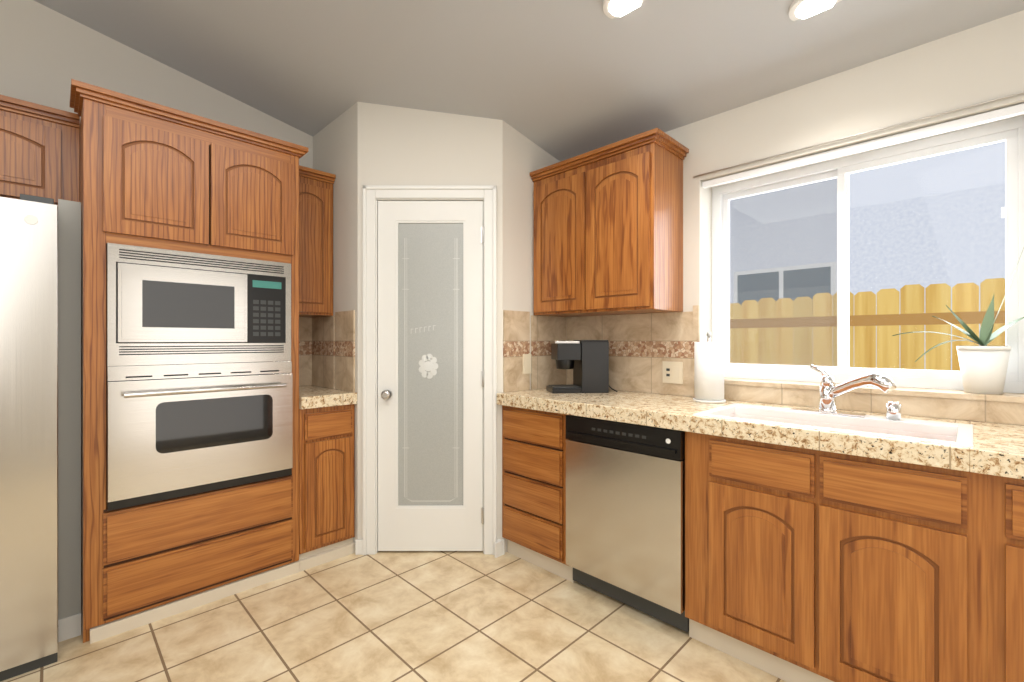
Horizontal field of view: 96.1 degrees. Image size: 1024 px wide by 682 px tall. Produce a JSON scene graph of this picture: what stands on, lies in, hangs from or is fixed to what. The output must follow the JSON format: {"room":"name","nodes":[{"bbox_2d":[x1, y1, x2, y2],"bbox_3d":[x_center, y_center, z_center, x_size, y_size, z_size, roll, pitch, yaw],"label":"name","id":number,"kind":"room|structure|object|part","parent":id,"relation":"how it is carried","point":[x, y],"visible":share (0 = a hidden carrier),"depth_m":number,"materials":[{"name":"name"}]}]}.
{"room":"kitchen","nodes":[
{"label":"kitchen","id":0,"kind":"room"},
{"bbox_2d":[0,0,312,385],"bbox_3d":[-2.199,-0.510,2.404,0.150,3.500,5.090,0,0,45],"label":"wall","id":1,"kind":"structure","parent":0,"point":[47,54],"depth_m":2.34,"materials":[{"name":"white paint"}]},
{"bbox_2d":[0,94,79,204],"bbox_3d":[-2.443,-0.800,1.794,0.363,0.420,1.094,0,0,45],"label":"upper cabinet","id":2,"kind":"object","parent":1,"relation":"attached to","point":[39,150],"visible":0.79,"depth_m":1.97,"materials":[{"name":"brown wood"}]},
{"bbox_2d":[299,165,335,317],"bbox_3d":[-1.341,-0.600,2.895,0.363,0.880,0.313,0,0,45],"label":"upper cabinet","id":3,"kind":"object","parent":1,"relation":"attached to","point":[315,243],"visible":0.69,"depth_m":2.81,"materials":[{"name":"brown wood"}]},
{"bbox_2d":[1,551,785,681],"bbox_3d":[-0.502,1.290,0.672,5.100,0.100,5.140,0,0,45],"label":"floor","id":4,"kind":"structure","parent":0,"point":[430,616],"depth_m":1.93,"materials":[{"name":"tile"}]},
{"bbox_2d":[0,194,80,681],"bbox_3d":[-2.253,0.327,1.678,0.741,1.826,0.987,0,0,45],"label":"fridge","id":5,"kind":"object","parent":4,"relation":"on","point":[28,433],"depth_m":1.72,"materials":[{"name":"grey metal"}]},
{"bbox_3d":[-1.850,0.327,1.924,0.023,1.826,0.069,0,0,45],"label":"fridge gap filler","id":6,"kind":"part","parent":5,"relation":"part of","materials":[{"name":"grey metal"}]},
{"bbox_2d":[70,79,308,643],"bbox_3d":[-1.630,0.100,2.358,0.714,2.280,0.922,0,0,45],"label":"tall cabinet","id":7,"kind":"object","parent":4,"relation":"on","point":[189,361],"visible":1,"depth_m":2.09,"materials":[{"name":"brown wood"}]},
{"bbox_2d":[98,358,292,510],"bbox_3d":[-1.587,0.405,2.333,0.617,0.596,0.729,0,0,45],"label":"wall oven","id":8,"kind":"object","parent":7,"relation":"in","point":[181,429],"depth_m":2.10,"materials":[{"name":"grey metal"}]},
{"bbox_2d":[101,242,291,366],"bbox_3d":[-1.538,-0.151,2.284,0.355,0.513,0.729,0,0,45],"label":"microwave","id":9,"kind":"object","parent":7,"relation":"in","point":[162,306],"depth_m":2.11,"materials":[{"name":"grey metal"}]},
{"bbox_2d":[298,385,356,571],"bbox_3d":[-1.240,0.770,2.795,0.647,0.940,0.315,0,0,45],"label":"base cabinet","id":10,"kind":"object","parent":4,"relation":"on","point":[326,475],"visible":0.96,"depth_m":2.57,"materials":[{"name":"brown wood"}]},
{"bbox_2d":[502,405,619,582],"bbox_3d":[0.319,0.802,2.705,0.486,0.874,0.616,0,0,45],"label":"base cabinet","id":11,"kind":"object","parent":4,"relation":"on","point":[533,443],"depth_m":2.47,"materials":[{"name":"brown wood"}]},
{"bbox_2d":[566,415,688,631],"bbox_3d":[0.681,0.805,2.296,0.600,0.870,0.590,0,0,45],"label":"dishwasher","id":12,"kind":"object","parent":4,"relation":"on","point":[625,513],"visible":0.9,"depth_m":2.06,"materials":[{"name":"grey metal"}]},
{"bbox_2d":[685,429,995,681],"bbox_3d":[1.227,0.802,1.798,0.869,0.874,0.616,0,0,45],"label":"base cabinet","id":13,"kind":"object","parent":4,"relation":"on","point":[826,541],"depth_m":1.52,"materials":[{"name":"brown wood"}]},
{"bbox_2d":[496,389,1023,480],"bbox_3d":[1.171,0.333,1.837,2.923,0.065,0.644,0,0,45],"label":"countertop","id":14,"kind":"structure","parent":13,"relation":"on","point":[998,451],"depth_m":2.02,"materials":[{"name":"beige stone"}]},
{"bbox_2d":[546,340,617,392],"bbox_3d":[0.410,0.147,2.739,0.383,0.305,0.201,0,0,-7],"label":"coffee maker","id":15,"kind":"object","parent":14,"relation":"on","point":[587,361],"visible":1,"depth_m":2.65,"materials":[{"name":"black plastic"}]},
{"bbox_2d":[693,332,725,403],"bbox_3d":[0.976,0.127,2.277,0.150,0.345,0.150,0,0,45],"label":"paper towel holder","id":16,"kind":"object","parent":14,"relation":"on","point":[708,371],"visible":1,"depth_m":2.22,"materials":[{"name":"white paper"}]},
{"bbox_2d":[696,401,975,464],"bbox_3d":[1.184,0.403,1.751,0.806,0.214,0.466,0,0,45],"label":"sink","id":17,"kind":"object","parent":14,"relation":"in","point":[877,433],"depth_m":1.65,"materials":[{"name":"white ceramic"}]},
{"bbox_2d":[792,365,903,416],"bbox_3d":[1.301,0.198,1.819,0.358,0.197,0.165,0,0,45],"label":"faucet","id":18,"kind":"object","parent":14,"relation":"on","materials":[{"name":"silver metal"}]},
{"bbox_2d":[996,477,1023,681],"bbox_3d":[1.866,0.802,1.158,0.940,0.874,0.616,0,0,45],"label":"base cabinet","id":19,"kind":"object","parent":4,"relation":"on","point":[1009,494],"depth_m":1.25,"materials":[{"name":"brown wood"}]},
{"bbox_2d":[313,102,559,551],"bbox_3d":[-0.497,-0.260,3.119,1.246,3.000,1.191,0,0,45],"label":"wall","id":20,"kind":"structure","parent":0,"point":[357,146],"depth_m":2.68,"materials":[{"name":"white paint"}]},
{"bbox_2d":[299,310,354,391],"bbox_3d":[-1.251,0.059,2.807,0.619,0.479,0.315,0,0,45],"label":"backsplash","id":21,"kind":"structure","parent":20,"relation":"attached to","point":[326,351],"depth_m":2.94,"materials":[{"name":"tile"}]},
{"bbox_2d":[355,539,504,557],"bbox_3d":[-0.476,1.198,2.673,0.620,0.085,0.620,0,0,45],"label":"baseboard","id":22,"kind":"structure","parent":20,"relation":"attached to","point":[499,547],"depth_m":2.66,"materials":[{"name":"white wood"}]},
{"bbox_2d":[363,185,496,554],"bbox_3d":[-0.477,0.170,2.720,0.776,2.141,0.120,0,0,0],"label":"door frame","id":23,"kind":"structure","parent":20,"relation":"attached to","point":[373,195],"depth_m":2.67,"materials":[{"name":"white wood"}]},
{"bbox_2d":[378,201,483,550],"bbox_3d":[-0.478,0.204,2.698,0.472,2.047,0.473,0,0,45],"label":"pantry door","id":24,"kind":"structure","parent":20,"relation":"in","point":[430,376],"depth_m":2.69,"materials":[{"name":"white"}]},
{"bbox_2d":[34,0,1023,161],"bbox_3d":[-0.484,-1.670,0.689,5.100,1.084,5.190,0,0,45],"label":"ceiling","id":25,"kind":"structure","parent":0,"point":[561,80],"depth_m":2.18,"materials":[{"name":"grey paint"}]},
{"bbox_2d":[603,0,644,18],"bbox_3d":[0.446,-1.339,1.817,0.170,0.028,0.170,0,0,45],"label":"recessed light","id":26,"kind":"object","parent":25,"relation":"in","point":[612,9],"visible":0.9,"depth_m":1.82,"materials":[{"name":"white"}]},
{"bbox_2d":[789,0,841,20],"bbox_3d":[1.135,-1.263,1.722,0.170,0.028,0.170,0,0,45],"label":"recessed light","id":27,"kind":"object","parent":25,"relation":"in","point":[802,9],"visible":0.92,"depth_m":1.72,"materials":[{"name":"white"}]},
{"bbox_2d":[566,10,1023,424],"bbox_3d":[1.230,-0.510,2.404,4.700,3.500,0.240,0,0,45],"label":"wall","id":28,"kind":"structure","parent":0,"point":[977,64],"depth_m":2.01,"materials":[{"name":"white paint"}]},
{"bbox_2d":[530,128,688,316],"bbox_3d":[0.536,-0.600,2.668,0.847,0.880,0.363,0,0,45],"label":"upper cabinet","id":29,"kind":"object","parent":28,"relation":"attached to","point":[608,229],"visible":1,"depth_m":2.47,"materials":[{"name":"brown wood"}]},
{"bbox_2d":[503,305,1023,424],"bbox_3d":[1.183,0.054,1.864,2.903,0.489,0.589,0,0,45],"label":"backsplash","id":30,"kind":"structure","parent":28,"relation":"attached to","point":[642,347],"depth_m":2.65,"materials":[{"name":"tile"}]},
{"bbox_2d":[523,354,530,373],"bbox_3d":[0.093,0.140,2.806,0.008,0.120,0.072,0,0,45],"label":"switch plate","id":31,"kind":"object","parent":30,"relation":"attached to","point":[526,363],"visible":1,"depth_m":2.80,"materials":[{"name":"beige plastic"}]},
{"bbox_2d":[663,361,682,383],"bbox_3d":[0.890,0.175,2.552,0.116,0.120,0.009,0,0,45],"label":"electrical outlet plate","id":32,"kind":"object","parent":30,"relation":"attached to","point":[672,372],"visible":1,"depth_m":2.55,"materials":[{"name":"beige plastic"}]},
{"bbox_2d":[693,91,1023,393],"bbox_3d":[1.633,-0.343,1.980,1.630,1.086,0.241,0,0,45],"label":"window","id":33,"kind":"structure","parent":28,"relation":"in","point":[1010,131],"depth_m":2.16,"materials":[{"name":"white plastic"}]},
{"bbox_2d":[724,377,1023,402],"bbox_3d":[1.493,0.210,2.101,1.198,0.020,0.218,0,0,45],"label":"window sill","id":34,"kind":"structure","parent":28,"relation":"attached to","point":[962,394],"depth_m":1.89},
{"bbox_2d":[892,248,1023,393],"bbox_3d":[1.758,-0.083,1.823,0.388,0.564,0.148,0,0,45],"label":"potted plant","id":35,"kind":"object","parent":34,"relation":"on","point":[983,368],"visible":1,"depth_m":1.74,"materials":[{"name":"green plant"}]},
{"label":"outside","id":36,"kind":"structure","parent":0,"visible":0},
{"bbox_3d":[4.879,1.665,5.134,10.000,0.050,8.740,0,0,45],"label":"ground","id":37,"kind":"structure","parent":36,"visible":0},
{"bbox_2d":[730,278,1005,370],"bbox_3d":[3.113,0.554,3.364,7.004,2.171,0.060,0,0,45],"label":"fence","id":38,"kind":"object","parent":37,"relation":"on","point":[906,318],"depth_m":3.56,"materials":[{"name":"yellow wood"}]},
{"bbox_2d":[730,141,1005,370],"bbox_3d":[5.689,-1.560,5.236,13.000,6.400,0.250,0,0,45],"label":"house","id":39,"kind":"structure","parent":37,"relation":"on","point":[943,264],"depth_m":5.88,"materials":[{"name":"grey paint"}]}
]}

